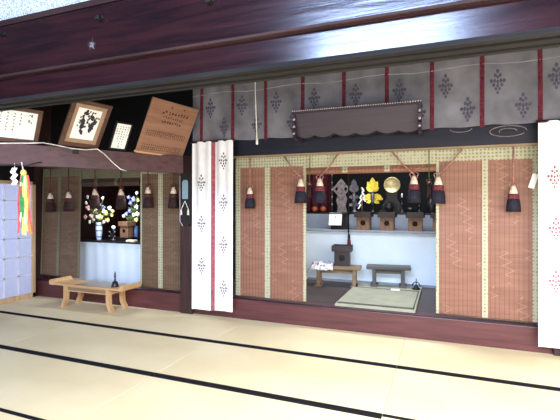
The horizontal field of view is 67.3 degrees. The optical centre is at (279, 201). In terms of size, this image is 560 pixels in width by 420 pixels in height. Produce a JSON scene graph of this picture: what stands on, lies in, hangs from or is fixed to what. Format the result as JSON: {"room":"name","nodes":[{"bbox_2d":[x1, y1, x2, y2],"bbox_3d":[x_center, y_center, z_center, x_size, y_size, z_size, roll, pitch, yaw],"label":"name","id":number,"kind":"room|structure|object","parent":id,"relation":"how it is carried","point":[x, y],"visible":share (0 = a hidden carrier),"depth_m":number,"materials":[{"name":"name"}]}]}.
{"room":"house of worship","nodes":[
{"label":"house of worship","id":0,"kind":"room"},
{"bbox_2d":[0,0,87,20],"bbox_3d":[0.171,-1.840,2.727,10.480,0.560,0.080,0,0,21],"label":"wall","id":1,"kind":"structure","parent":0,"point":[9,9],"depth_m":3.61,"materials":[{"name":"paint"}]},
{"bbox_2d":[0,0,501,78],"bbox_3d":[0.155,-1.310,2.685,10.480,0.500,0.290,0,0,21],"label":"ceiling beam","id":2,"kind":"structure","parent":1,"relation":"attached to","point":[89,32],"depth_m":2.97,"materials":[{"name":"brown wood"}]},
{"bbox_2d":[0,107,139,295],"bbox_3d":[-4.659,-0.275,4.898,0.100,3.650,10.900,0,0,21],"label":"wall","id":3,"kind":"structure","parent":0,"point":[110,193],"depth_m":7.61,"materials":[{"name":"brown wood"}]},
{"bbox_2d":[0,180,35,304],"bbox_3d":[-4.264,0.590,5.732,0.040,1.820,2.040,0,0,21],"label":"door","id":4,"kind":"structure","parent":3,"relation":"in","point":[17,250],"depth_m":6.38,"materials":[{"name":"white paper"}]},
{"bbox_2d":[0,0,559,110],"bbox_3d":[0.179,-0.964,2.747,10.480,0.212,0.256,0,0,21],"label":"ceiling beam","id":5,"kind":"structure","parent":3,"relation":"attached to","point":[504,26],"depth_m":2.64,"materials":[{"name":"brown wood"}]},
{"bbox_2d":[193,47,559,141],"bbox_3d":[1.248,-1.216,4.655,5.170,0.903,0.058,0,0,21],"label":"valance curtain","id":6,"kind":"object","parent":5,"relation":"hanging from","point":[523,87],"visible":0.77,"depth_m":4.56,"materials":[{"name":"grey fabric"}]},
{"bbox_2d":[190,139,234,311],"bbox_3d":[-0.878,0.305,5.438,0.650,2.208,0.045,0,0,21],"label":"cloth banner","id":7,"kind":"object","parent":6,"relation":"hanging from","point":[212,160],"visible":1,"depth_m":5.43,"materials":[{"name":"white fabric"}]},
{"bbox_2d":[536,119,559,347],"bbox_3d":[2.806,0.305,3.988,0.662,2.208,0.040,0,0,21],"label":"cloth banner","id":8,"kind":"object","parent":6,"relation":"hanging from","point":[548,130],"visible":1,"depth_m":4.07,"materials":[{"name":"white fabric"}]},
{"bbox_2d":[38,279,552,353],"bbox_3d":[0.474,1.394,5.131,9.280,0.312,0.204,0,0,21],"label":"trim","id":9,"kind":"structure","parent":3,"relation":"attached to","point":[521,336],"depth_m":4.87,"materials":[{"name":"red wood"}]},
{"bbox_2d":[0,142,182,173],"bbox_3d":[-2.182,-0.484,4.754,2.320,0.218,0.140,0,0,-40],"label":"trim","id":10,"kind":"structure","parent":0,"point":[50,156],"depth_m":4.69,"materials":[{"name":"brown wood"}]},
{"bbox_2d":[0,162,41,166],"bbox_3d":[-2.625,-0.387,4.250,0.414,0.069,0.037,0,0,-44],"label":"wire","id":11,"kind":"object","parent":10,"relation":"attached to","point":[36,162],"visible":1,"depth_m":4.27,"materials":[{"name":"metal"}]},
{"bbox_2d":[10,163,17,184],"bbox_3d":[-2.670,-0.282,4.221,0.025,0.223,0.070,0,0,45],"label":"paper streamer","id":12,"kind":"object","parent":11,"relation":"hanging from","point":[13,170],"visible":1,"depth_m":4.22},
{"bbox_2d":[17,162,32,234],"bbox_3d":[-2.588,-0.035,4.273,0.131,0.745,0.059,0,0,-23],"label":"streamer","id":13,"kind":"object","parent":11,"relation":"hanging from","point":[23,204],"visible":1,"depth_m":4.26},
{"bbox_2d":[0,108,43,144],"bbox_3d":[-2.790,-0.776,4.055,0.188,0.345,0.888,0,0,40],"label":"framed certificate","id":14,"kind":"object","parent":10,"relation":"on","point":[19,125],"visible":0.99,"depth_m":4.26,"materials":[{"name":"white paper"}]},
{"bbox_2d":[0,142,125,170],"bbox_3d":[-2.307,-0.493,4.546,1.299,0.264,0.010,0,0,-40],"label":"cable","id":15,"kind":"object","parent":10,"relation":"attached to","point":[33,142],"visible":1,"depth_m":4.52,"materials":[{"name":"white plastic"}]},
{"bbox_2d":[58,101,112,148],"bbox_3d":[-2.099,-0.839,4.558,0.298,0.471,0.457,0,0,32],"label":"framed picture","id":16,"kind":"object","parent":10,"relation":"on","point":[85,123],"visible":0.94,"depth_m":4.55,"materials":[{"name":"brown wood"}]},
{"bbox_2d":[77,110,99,134],"bbox_3d":[-2.081,-0.857,4.566,0.003,0.296,0.238,35,18,27],"label":"painting","id":17,"kind":"object","parent":16,"relation":"attached to","point":[90,126],"depth_m":4.55},
{"bbox_2d":[108,121,133,150],"bbox_3d":[-1.835,-0.758,4.855,0.174,0.311,0.223,0,0,35],"label":"framed notice","id":18,"kind":"object","parent":10,"relation":"on","point":[121,133],"visible":1,"depth_m":4.85,"materials":[{"name":"white paper"}]},
{"bbox_2d":[134,97,198,155],"bbox_3d":[-1.378,-0.889,5.186,0.320,0.617,0.779,0,0,31],"label":"board","id":19,"kind":"object","parent":10,"relation":"on","point":[167,127],"visible":1,"depth_m":5.13,"materials":[{"name":"brown wood"}]},
{"bbox_2d":[52,89,192,155],"bbox_3d":[0.502,-1.350,5.203,9.280,1.500,0.070,0,0,21],"label":"wall","id":20,"kind":"structure","parent":0,"point":[133,109],"depth_m":6.25,"materials":[{"name":"black paint"}]},
{"bbox_2d":[44,106,53,279],"bbox_3d":[-3.760,-0.150,6.852,0.140,2.900,0.085,0,0,21],"label":"trim","id":21,"kind":"structure","parent":20,"relation":"attached to","point":[47,109],"depth_m":6.81,"materials":[{"name":"brown wood"}]},
{"bbox_2d":[45,167,55,211],"bbox_3d":[-3.578,-0.203,6.563,0.150,0.714,0.150,0,0,21],"label":"tassel","id":22,"kind":"object","parent":20,"relation":"hanging from","point":[50,206],"visible":0.98,"depth_m":6.53,"materials":[{"name":"black fabric"}]},
{"bbox_2d":[40,168,81,277],"bbox_3d":[-3.440,0.318,6.602,0.820,1.695,0.059,0,0,21],"label":"bamboo blind","id":23,"kind":"object","parent":20,"relation":"attached to","point":[61,230],"visible":0.92,"depth_m":6.60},
{"bbox_2d":[63,168,73,210],"bbox_3d":[-3.228,-0.209,6.425,0.150,0.701,0.150,0,0,21],"label":"tassel","id":24,"kind":"object","parent":23,"relation":"hanging from","point":[68,201],"visible":0.98,"depth_m":6.39,"materials":[{"name":"black fabric"}]},
{"bbox_2d":[89,170,99,208],"bbox_3d":[-2.756,-0.230,6.271,0.150,0.660,0.150,0,0,21],"label":"tassel","id":25,"kind":"object","parent":20,"relation":"hanging from","point":[94,202],"visible":1,"depth_m":6.24,"materials":[{"name":"black fabric"}]},
{"bbox_2d":[81,169,139,186],"bbox_3d":[-2.529,-0.383,6.281,1.106,0.295,0.076,0,0,21],"label":"rolled blind","id":26,"kind":"object","parent":20,"relation":"attached to","point":[103,177],"visible":0.79,"depth_m":6.27,"materials":[{"name":"brown wood"}]},
{"bbox_2d":[115,171,125,208],"bbox_3d":[-2.301,-0.227,6.092,0.150,0.666,0.150,0,0,21],"label":"tassel","id":27,"kind":"object","parent":20,"relation":"hanging from","point":[120,202],"visible":0.98,"depth_m":6.06,"materials":[{"name":"black fabric"}]},
{"bbox_2d":[142,172,152,207],"bbox_3d":[-1.863,-0.239,5.941,0.150,0.642,0.150,0,0,21],"label":"tassel","id":28,"kind":"object","parent":20,"relation":"hanging from","point":[147,200],"visible":0.98,"depth_m":5.90,"materials":[{"name":"black fabric"}]},
{"bbox_2d":[140,172,179,290],"bbox_3d":[-1.673,0.351,5.945,0.730,1.763,0.018,0,0,21],"label":"bamboo blind","id":29,"kind":"object","parent":20,"relation":"attached to","point":[159,224],"visible":0.7,"depth_m":5.95,"materials":[{"name":"brown wood"}]},
{"bbox_2d":[168,173,178,207],"bbox_3d":[-1.463,-0.236,5.784,0.150,0.648,0.150,0,0,21],"label":"tassel","id":30,"kind":"object","parent":20,"relation":"hanging from","point":[173,202],"visible":0.98,"depth_m":5.75,"materials":[{"name":"black fabric"}]},
{"bbox_2d":[179,174,191,225],"bbox_3d":[-1.265,-0.029,5.619,0.174,0.705,0.061,0,0,21],"label":"plaque","id":31,"kind":"object","parent":20,"relation":"attached to","point":[185,180],"visible":1,"depth_m":5.61,"materials":[{"name":"metal"}]},
{"bbox_2d":[180,156,193,313],"bbox_3d":[-1.237,0.440,5.721,0.195,2.120,0.140,0,0,21],"label":"trim","id":32,"kind":"structure","parent":20,"relation":"attached to","point":[185,231],"depth_m":5.65,"materials":[{"name":"brown wood"}]},
{"bbox_2d":[245,158,254,208],"bbox_3d":[-0.382,-0.239,5.358,0.136,0.643,0.136,0,0,21],"label":"tassel","id":33,"kind":"object","parent":20,"relation":"hanging from","point":[249,201],"visible":1,"depth_m":5.33,"materials":[{"name":"black fabric"}]},
{"bbox_2d":[235,155,306,302],"bbox_3d":[-0.128,0.332,5.336,0.970,1.803,0.018,0,0,21],"label":"bamboo blind","id":34,"kind":"object","parent":20,"relation":"attached to","point":[271,236],"visible":0.97,"depth_m":5.33,"materials":[{"name":"red wood"}]},
{"bbox_2d":[36,122,537,167],"bbox_3d":[0.467,-0.750,5.115,9.280,0.400,0.260,0,0,21],"label":"trim","id":35,"kind":"structure","parent":20,"relation":"attached to","point":[478,137],"depth_m":4.72,"materials":[{"name":"brown wood"}]},
{"bbox_2d":[284,156,306,202],"bbox_3d":[0.177,-0.280,5.137,0.308,0.590,0.150,0,0,21],"label":"tassel","id":36,"kind":"object","parent":20,"relation":"hanging from","point":[300,195],"visible":1,"depth_m":5.07,"materials":[{"name":"black fabric"}]},
{"bbox_2d":[307,163,311,197],"bbox_3d":[0.358,-0.303,5.088,0.041,0.514,0.052,0,0,-34],"label":"cord","id":37,"kind":"object","parent":20,"relation":"hanging from","point":[309,187],"visible":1,"depth_m":5.08,"materials":[{"name":"grey fabric"}]},
{"bbox_2d":[314,154,337,202],"bbox_3d":[0.549,-0.287,4.991,0.309,0.602,0.150,0,0,21],"label":"tassel","id":38,"kind":"object","parent":20,"relation":"hanging from","point":[319,195],"visible":1,"depth_m":4.98,"materials":[{"name":"black fabric"}]},
{"bbox_2d":[292,100,422,142],"bbox_3d":[0.848,-0.883,4.703,1.410,0.326,0.352,0,0,21],"label":"plaque","id":39,"kind":"object","parent":20,"relation":"attached to","point":[404,117],"visible":1,"depth_m":4.60,"materials":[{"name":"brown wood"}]},
{"bbox_2d":[306,150,435,174],"bbox_3d":[1.016,-0.453,4.885,1.486,0.235,0.076,0,0,21],"label":"rolled blind","id":40,"kind":"object","parent":20,"relation":"attached to","point":[417,161],"visible":0.93,"depth_m":4.85,"materials":[{"name":"beige fabric"}]},
{"bbox_2d":[392,152,420,202],"bbox_3d":[1.384,-0.294,4.662,0.342,0.605,0.150,0,0,21],"label":"tassel","id":41,"kind":"object","parent":20,"relation":"hanging from","point":[414,196],"visible":1,"depth_m":4.59,"materials":[{"name":"black fabric"}]},
{"bbox_2d":[426,151,431,197],"bbox_3d":[1.625,-0.304,4.589,0.041,0.513,0.052,0,0,-34],"label":"cord","id":42,"kind":"object","parent":20,"relation":"hanging from","point":[429,194],"visible":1,"depth_m":4.58,"materials":[{"name":"grey fabric"}]},
{"bbox_2d":[431,149,462,203],"bbox_3d":[1.792,-0.284,4.501,0.336,0.608,0.150,0,0,21],"label":"tassel","id":43,"kind":"object","parent":20,"relation":"hanging from","point":[438,193],"visible":1,"depth_m":4.50,"materials":[{"name":"black fabric"}]},
{"bbox_2d":[436,146,537,323],"bbox_3d":[2.189,0.332,4.424,1.030,1.803,0.018,0,0,21],"label":"bamboo blind","id":44,"kind":"object","parent":20,"relation":"attached to","point":[487,254],"visible":0.83,"depth_m":4.42,"materials":[{"name":"red wood"}]},
{"bbox_2d":[528,165,537,188],"bbox_3d":[2.554,-0.252,4.244,0.097,0.240,0.014,0,0,21],"label":"paper tag","id":45,"kind":"object","parent":44,"relation":"attached to","point":[534,177],"visible":0.94,"depth_m":4.24,"materials":[{"name":"white paper"}]},
{"bbox_2d":[490,125,526,136],"bbox_3d":[2.330,-0.725,4.302,0.343,0.119,0.009,0,0,21],"label":"carving","id":46,"kind":"object","parent":20,"relation":"attached to","point":[505,125],"visible":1,"depth_m":4.30,"materials":[{"name":"metal"}]},
{"bbox_2d":[506,147,520,211],"bbox_3d":[2.370,-0.230,4.274,0.136,0.660,0.136,0,0,21],"label":"tassel","id":47,"kind":"object","parent":20,"relation":"hanging from","point":[513,202],"visible":1,"depth_m":4.25,"materials":[{"name":"black fabric"}]},
{"bbox_2d":[553,348,559,355],"bbox_3d":[3.737,-0.050,3.784,2.220,3.100,0.180,0,0,21],"label":"trim","id":48,"kind":"structure","parent":20,"relation":"attached to","point":[556,351],"depth_m":4.10,"materials":[{"name":"brown wood"}]},
{"bbox_2d":[0,412,397,419],"bbox_3d":[-0.593,1.570,1.470,11.180,0.140,7.500,0,0,21],"label":"floor","id":49,"kind":"structure","parent":0,"point":[3,416],"depth_m":2.92,"materials":[{"name":"black fabric"}]},
{"bbox_2d":[0,312,73,346],"bbox_3d":[-3.553,1.524,5.134,1.784,0.054,0.944,0,0,21],"label":"mat","id":50,"kind":"object","parent":49,"relation":"on","point":[13,327],"visible":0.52,"depth_m":5.07,"materials":[{"name":"wicker"}]},
{"bbox_2d":[0,296,121,321],"bbox_3d":[-3.213,1.524,5.997,1.784,0.054,0.897,0,0,21],"label":"mat","id":51,"kind":"object","parent":49,"relation":"on","point":[38,306],"visible":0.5,"depth_m":5.93,"materials":[{"name":"wicker"}]},
{"bbox_2d":[49,275,140,312],"bbox_3d":[-2.656,1.312,6.028,1.344,0.377,0.366,0,0,21],"label":"desk","id":52,"kind":"object","parent":51,"relation":"on","point":[68,283],"visible":0.94,"depth_m":5.96,"materials":[{"name":"brown wood"}]},
{"bbox_2d":[75,281,125,287],"bbox_3d":[-2.553,1.173,5.987,0.660,0.004,0.290,0,0,21],"label":"pad","id":53,"kind":"object","parent":52,"relation":"on","point":[89,283],"visible":1,"depth_m":5.98,"materials":[{"name":"grey fabric"}]},
{"bbox_2d":[111,272,118,286],"bbox_3d":[-2.287,1.066,5.834,0.100,0.210,0.100,0,0,21],"label":"bell","id":54,"kind":"object","parent":53,"relation":"on","point":[114,283],"visible":1,"depth_m":5.81,"materials":[{"name":"brown metal"}]},
{"bbox_2d":[0,347,152,419],"bbox_3d":[-2.165,1.524,3.576,1.939,0.054,0.927,0,0,21],"label":"mat","id":55,"kind":"object","parent":49,"relation":"on","point":[33,386],"visible":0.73,"depth_m":3.44,"materials":[{"name":"wicker"}]},
{"bbox_2d":[1,322,209,374],"bbox_3d":[-1.820,1.524,4.452,1.939,0.054,0.944,0,0,21],"label":"mat","id":56,"kind":"object","parent":49,"relation":"on","point":[139,351],"visible":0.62,"depth_m":4.37,"materials":[{"name":"wicker"}]},
{"bbox_2d":[77,306,246,340],"bbox_3d":[-1.480,1.524,5.314,1.939,0.054,0.897,0,0,21],"label":"mat","id":57,"kind":"object","parent":49,"relation":"on","point":[173,323],"visible":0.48,"depth_m":5.24,"materials":[{"name":"wicker"}]},
{"bbox_2d":[79,375,381,419],"bbox_3d":[-0.360,1.524,2.865,1.939,0.054,0.927,0,0,21],"label":"mat","id":58,"kind":"object","parent":49,"relation":"on","point":[157,397],"visible":1,"depth_m":3.07,"materials":[{"name":"wicker"}]},
{"bbox_2d":[155,341,396,415],"bbox_3d":[-0.015,1.524,3.741,1.939,0.054,0.944,0,0,21],"label":"mat","id":59,"kind":"object","parent":49,"relation":"on","point":[363,387],"visible":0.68,"depth_m":3.64,"materials":[{"name":"wicker"}]},
{"bbox_2d":[212,320,404,366],"bbox_3d":[0.325,1.524,4.603,1.939,0.054,0.897,0,0,21],"label":"mat","id":60,"kind":"object","parent":49,"relation":"on","point":[332,343],"visible":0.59,"depth_m":4.56,"materials":[{"name":"wicker"}]},
{"bbox_2d":[382,367,559,419],"bbox_3d":[1.790,1.524,3.030,1.939,0.054,0.944,0,0,21],"label":"mat","id":61,"kind":"object","parent":49,"relation":"on","point":[414,394],"visible":0.95,"depth_m":3.20,"materials":[{"name":"wicker"}]},
{"bbox_2d":[397,338,559,388],"bbox_3d":[2.130,1.524,3.892,1.939,0.054,0.897,0,0,21],"label":"mat","id":62,"kind":"object","parent":49,"relation":"on","point":[490,363],"visible":0.7,"depth_m":3.94,"materials":[{"name":"wicker"}]},
{"bbox_2d":[233,159,235,278],"bbox_3d":[-0.576,-0.425,7.406,0.100,3.350,3.240,0,0,21],"label":"wall","id":63,"kind":"structure","parent":0,"point":[234,160],"depth_m":6.85,"materials":[{"name":"black wood"}]},
{"bbox_2d":[54,276,435,312],"bbox_3d":[1.125,1.300,6.785,10.480,0.100,3.350,0,0,21],"label":"floor","id":64,"kind":"structure","parent":0,"point":[330,292],"depth_m":5.75,"materials":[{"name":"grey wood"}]},
{"bbox_2d":[73,237,139,283],"bbox_3d":[-2.593,0.930,6.820,1.375,0.641,0.610,0,0,21],"label":"altar","id":65,"kind":"object","parent":64,"relation":"on","point":[99,259],"visible":0.61,"depth_m":6.53,"materials":[{"name":"white fabric"}]},
{"bbox_2d":[95,222,102,239],"bbox_3d":[-2.926,0.469,6.806,0.109,0.280,0.109,0,0,21],"label":"flower vase","id":66,"kind":"object","parent":65,"relation":"on","point":[98,225],"visible":0.99,"depth_m":6.77,"materials":[{"name":"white ceramic"}]},
{"bbox_2d":[85,205,95,215],"bbox_3d":[-3.042,0.250,6.808,0.235,0.398,0.045,0,0,10],"label":"flower","id":67,"kind":"object","parent":66,"relation":"in","point":[88,206],"visible":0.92,"depth_m":6.81,"materials":[{"name":"pink plant"}]},
{"bbox_2d":[109,225,116,240],"bbox_3d":[-2.654,0.491,6.709,0.135,0.237,0.120,0,0,21],"label":"lamp","id":68,"kind":"object","parent":65,"relation":"on","point":[113,227],"visible":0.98,"depth_m":6.69,"materials":[{"name":"brown metal"}]},
{"bbox_2d":[117,237,136,240],"bbox_3d":[-2.443,0.584,6.723,0.240,0.050,0.180,0,0,21],"label":"plinth","id":69,"kind":"object","parent":65,"relation":"on","point":[118,238],"visible":0.74,"depth_m":6.65,"materials":[{"name":"black paint"}]},
{"bbox_2d":[118,221,135,237],"bbox_3d":[-2.443,0.434,6.723,0.198,0.250,0.182,0,0,21],"label":"stand","id":70,"kind":"object","parent":65,"relation":"on","point":[126,227],"visible":1,"depth_m":6.67,"materials":[{"name":"brown wood"}]},
{"bbox_2d":[118,221,135,225],"bbox_3d":[-2.443,0.344,6.723,0.198,0.070,0.182,0,0,21],"label":"tray","id":71,"kind":"object","parent":70,"relation":"on","point":[120,223],"depth_m":6.66,"materials":[{"name":"brown wood"}]},
{"bbox_2d":[134,226,137,237],"bbox_3d":[-2.346,0.499,6.835,0.088,0.220,0.088,0,0,21],"label":"flower vase","id":72,"kind":"object","parent":65,"relation":"on","point":[135,227],"visible":0.76,"depth_m":6.80,"materials":[{"name":"blue ceramic"}]},
{"bbox_2d":[131,196,136,210],"bbox_3d":[-2.359,0.206,6.808,0.136,0.606,0.065,0,0,2],"label":"flower","id":73,"kind":"object","parent":72,"relation":"in","point":[133,198],"visible":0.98,"depth_m":6.79,"materials":[{"name":"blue plant"}]},
{"bbox_2d":[117,222,139,237],"bbox_3d":[-1.982,0.825,7.724,2.550,0.850,0.880,0,0,21],"label":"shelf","id":74,"kind":"object","parent":64,"relation":"on","point":[137,223],"visible":0.04,"depth_m":8.05,"materials":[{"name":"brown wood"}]},
{"bbox_2d":[315,264,361,287],"bbox_3d":[0.845,1.095,6.269,0.718,0.310,0.240,0,0,15],"label":"bench","id":75,"kind":"object","parent":64,"relation":"on","point":[352,269],"visible":0.62,"depth_m":6.22,"materials":[{"name":"brown wood"}]},
{"bbox_2d":[306,261,333,278],"bbox_3d":[0.594,1.036,6.286,0.414,0.290,0.252,0,0,15],"label":"crumpled cloth","id":76,"kind":"object","parent":75,"relation":"on","point":[320,265],"visible":0.96,"depth_m":6.19,"materials":[{"name":"white fabric"}]},
{"bbox_2d":[332,244,352,266],"bbox_3d":[0.927,0.790,6.247,0.290,0.300,0.260,0,0,15],"label":"stand","id":77,"kind":"object","parent":75,"relation":"on","point":[342,252],"visible":1,"depth_m":6.15,"materials":[{"name":"brown wood"}]},
{"bbox_2d":[332,244,352,251],"bbox_3d":[0.927,0.682,6.247,0.290,0.084,0.260,0,0,15],"label":"tray","id":78,"kind":"object","parent":77,"relation":"on","point":[335,247],"depth_m":6.13,"materials":[{"name":"brown wood"}]},
{"bbox_2d":[306,211,432,229],"bbox_3d":[2.017,0.713,7.371,4.650,1.075,1.305,0,0,21],"label":"altar","id":79,"kind":"object","parent":64,"relation":"on","point":[318,219],"visible":0.02,"depth_m":7.00,"materials":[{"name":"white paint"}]},
{"bbox_2d":[306,174,330,210],"bbox_3d":[0.668,-0.274,7.637,0.528,0.877,0.049,0,0,21],"label":"drape","id":80,"kind":"object","parent":79,"relation":"on","point":[326,181],"visible":0.36,"depth_m":7.63,"materials":[{"name":"red fabric"}]},
{"bbox_2d":[333,179,349,211],"bbox_3d":[1.040,-0.111,7.141,0.308,0.572,0.050,0,0,21],"label":"carved ornament","id":81,"kind":"object","parent":79,"relation":"on","point":[341,200],"visible":0.97,"depth_m":7.13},
{"bbox_2d":[349,179,358,211],"bbox_3d":[1.266,-0.107,7.170,0.195,0.563,0.140,0,0,21],"label":"lotus","id":82,"kind":"object","parent":79,"relation":"on","point":[354,187],"visible":0.93,"depth_m":7.14,"materials":[{"name":"grey metal"}]},
{"bbox_2d":[358,187,365,208],"bbox_3d":[1.379,-0.035,7.084,0.148,0.420,0.018,0,0,21],"label":"wand","id":83,"kind":"object","parent":79,"relation":"on","point":[361,187],"visible":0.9,"depth_m":7.08,"materials":[{"name":"white paper"}]},
{"bbox_2d":[364,178,382,211],"bbox_3d":[1.556,-0.116,7.056,0.337,0.583,0.140,0,0,21],"label":"lotus","id":84,"kind":"object","parent":79,"relation":"on","point":[372,186],"visible":0.94,"depth_m":7.02,"materials":[{"name":"yellow metal"}]},
{"bbox_2d":[370,203,375,211],"bbox_3d":[1.562,0.001,7.070,0.110,0.348,0.110,0,0,21],"label":"vase","id":85,"kind":"object","parent":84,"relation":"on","point":[372,204],"depth_m":7.04,"materials":[{"name":"grey metal"}]},
{"bbox_2d":[384,202,393,211],"bbox_3d":[1.763,0.084,6.808,0.160,0.182,0.160,0,0,21],"label":"incense burner","id":86,"kind":"object","parent":79,"relation":"on","point":[388,207],"visible":0.87,"depth_m":6.76,"materials":[{"name":"brown metal"}]},
{"bbox_2d":[380,177,404,212],"bbox_3d":[1.863,-0.121,7.004,0.400,0.593,0.060,0,0,21],"label":"round mirror","id":87,"kind":"object","parent":79,"relation":"on","point":[391,184],"visible":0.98,"depth_m":6.98,"materials":[{"name":"brown metal"}]},
{"bbox_2d":[398,193,405,212],"bbox_3d":[1.957,0.018,6.753,0.120,0.315,0.120,0,0,21],"label":"candlestick","id":88,"kind":"object","parent":79,"relation":"on","point":[401,198],"visible":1,"depth_m":6.74,"materials":[{"name":"brown metal"}]},
{"bbox_2d":[406,208,414,211],"bbox_3d":[2.069,0.133,6.676,0.136,0.085,0.136,0,0,21],"label":"bronze bowl","id":89,"kind":"object","parent":79,"relation":"on","point":[407,209],"visible":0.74,"depth_m":6.63,"materials":[{"name":"black metal"}]},
{"bbox_2d":[426,198,435,212],"bbox_3d":[2.378,0.040,6.587,0.170,0.270,0.170,0,0,21],"label":"jar","id":90,"kind":"object","parent":79,"relation":"on","point":[430,207],"visible":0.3,"depth_m":6.53,"materials":[{"name":"black ceramic"}]},
{"bbox_2d":[306,227,435,287],"bbox_3d":[1.695,0.844,6.555,4.650,0.812,0.440,0,0,21],"label":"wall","id":91,"kind":"structure","parent":64,"relation":"on","point":[415,249],"depth_m":6.41,"materials":[{"name":"white fabric"}]},
{"bbox_2d":[328,213,351,229],"bbox_3d":[0.961,0.306,6.778,0.340,0.264,0.282,0,0,21],"label":"box","id":92,"kind":"object","parent":91,"relation":"on","point":[339,221],"visible":0.86,"depth_m":6.68,"materials":[{"name":"white paper"}]},
{"bbox_2d":[354,212,373,229],"bbox_3d":[1.324,0.298,6.636,0.264,0.280,0.260,0,0,21],"label":"stand","id":93,"kind":"object","parent":91,"relation":"on","point":[363,219],"visible":1,"depth_m":6.54,"materials":[{"name":"brown wood"}]},
{"bbox_2d":[354,212,373,216],"bbox_3d":[1.324,0.197,6.636,0.264,0.078,0.260,0,0,21],"label":"tray","id":94,"kind":"object","parent":93,"relation":"on","point":[356,214],"depth_m":6.52,"materials":[{"name":"brown wood"}]},
{"bbox_2d":[378,212,396,230],"bbox_3d":[1.661,0.298,6.504,0.264,0.280,0.260,0,0,21],"label":"stand","id":95,"kind":"object","parent":91,"relation":"on","point":[387,219],"visible":1,"depth_m":6.40,"materials":[{"name":"brown wood"}]},
{"bbox_2d":[378,212,396,217],"bbox_3d":[1.661,0.197,6.504,0.264,0.078,0.260,0,0,21],"label":"tray","id":96,"kind":"object","parent":95,"relation":"on","point":[380,214],"depth_m":6.38,"materials":[{"name":"brown wood"}]},
{"bbox_2d":[406,212,424,231],"bbox_3d":[2.045,0.298,6.353,0.264,0.280,0.260,0,0,21],"label":"stand","id":97,"kind":"object","parent":91,"relation":"on","point":[415,219],"visible":1,"depth_m":6.26,"materials":[{"name":"brown wood"}]},
{"bbox_2d":[406,212,424,217],"bbox_3d":[2.045,0.197,6.353,0.264,0.078,0.260,0,0,21],"label":"tray","id":98,"kind":"object","parent":97,"relation":"on","point":[408,214],"depth_m":6.24,"materials":[{"name":"brown wood"}]},
{"bbox_2d":[430,212,435,231],"bbox_3d":[2.366,0.298,6.226,0.264,0.280,0.260,0,0,21],"label":"stand","id":99,"kind":"object","parent":91,"relation":"on","point":[432,214],"visible":0.37,"depth_m":6.16,"materials":[{"name":"brown wood"}]},
{"bbox_2d":[430,212,435,217],"bbox_3d":[2.366,0.197,6.226,0.264,0.078,0.260,0,0,21],"label":"tray","id":100,"kind":"object","parent":99,"relation":"on","point":[433,214],"depth_m":6.14,"materials":[{"name":"brown wood"}]},
{"bbox_2d":[335,283,421,312],"bbox_3d":[1.345,1.233,5.548,0.927,0.034,1.410,0,0,21],"label":"mat","id":101,"kind":"object","parent":64,"relation":"on","point":[362,295],"visible":1,"depth_m":5.32,"materials":[{"name":"beige fabric"}]},
{"bbox_2d":[366,264,410,287],"bbox_3d":[1.574,1.071,6.109,0.620,0.295,0.240,0,0,15],"label":"bench","id":102,"kind":"object","parent":101,"relation":"on","point":[376,268],"visible":1,"depth_m":6.05,"materials":[{"name":"grey wood"}]},
{"bbox_2d":[412,278,419,289],"bbox_3d":[1.901,1.143,5.878,0.114,0.150,0.107,0,0,21],"label":"brass bell","id":103,"kind":"object","parent":101,"relation":"on","point":[415,287],"visible":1,"depth_m":5.86,"materials":[{"name":"metal"}]},
{"bbox_2d":[331,172,435,211],"bbox_3d":[1.724,-0.450,8.306,10.480,3.500,0.120,0,0,21],"label":"wall","id":104,"kind":"structure","parent":0,"point":[404,178],"depth_m":8.15,"materials":[{"name":"black wood"}]},
{"bbox_3d":[0.624,-2.150,5.649,10.580,0.100,5.870,0,0,21],"label":"ceiling","id":105,"kind":"structure","parent":0,"visible":0},
{"bbox_2d":[255,82,257,144],"bbox_3d":[-0.278,-1.337,4.946,0.045,1.326,0.027,0,0,21],"label":"pull cord","id":106,"kind":"object","parent":105,"relation":"hanging from","point":[255,82],"visible":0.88,"depth_m":4.94,"materials":[{"name":"white fabric"}]},
{"bbox_2d":[347,174,350,243],"bbox_3d":[1.062,-0.679,6.482,0.059,2.742,0.059,0,0,44],"label":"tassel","id":107,"kind":"object","parent":105,"relation":"hanging from","point":[348,239],"visible":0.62,"depth_m":6.47,"materials":[{"name":"fabric"}]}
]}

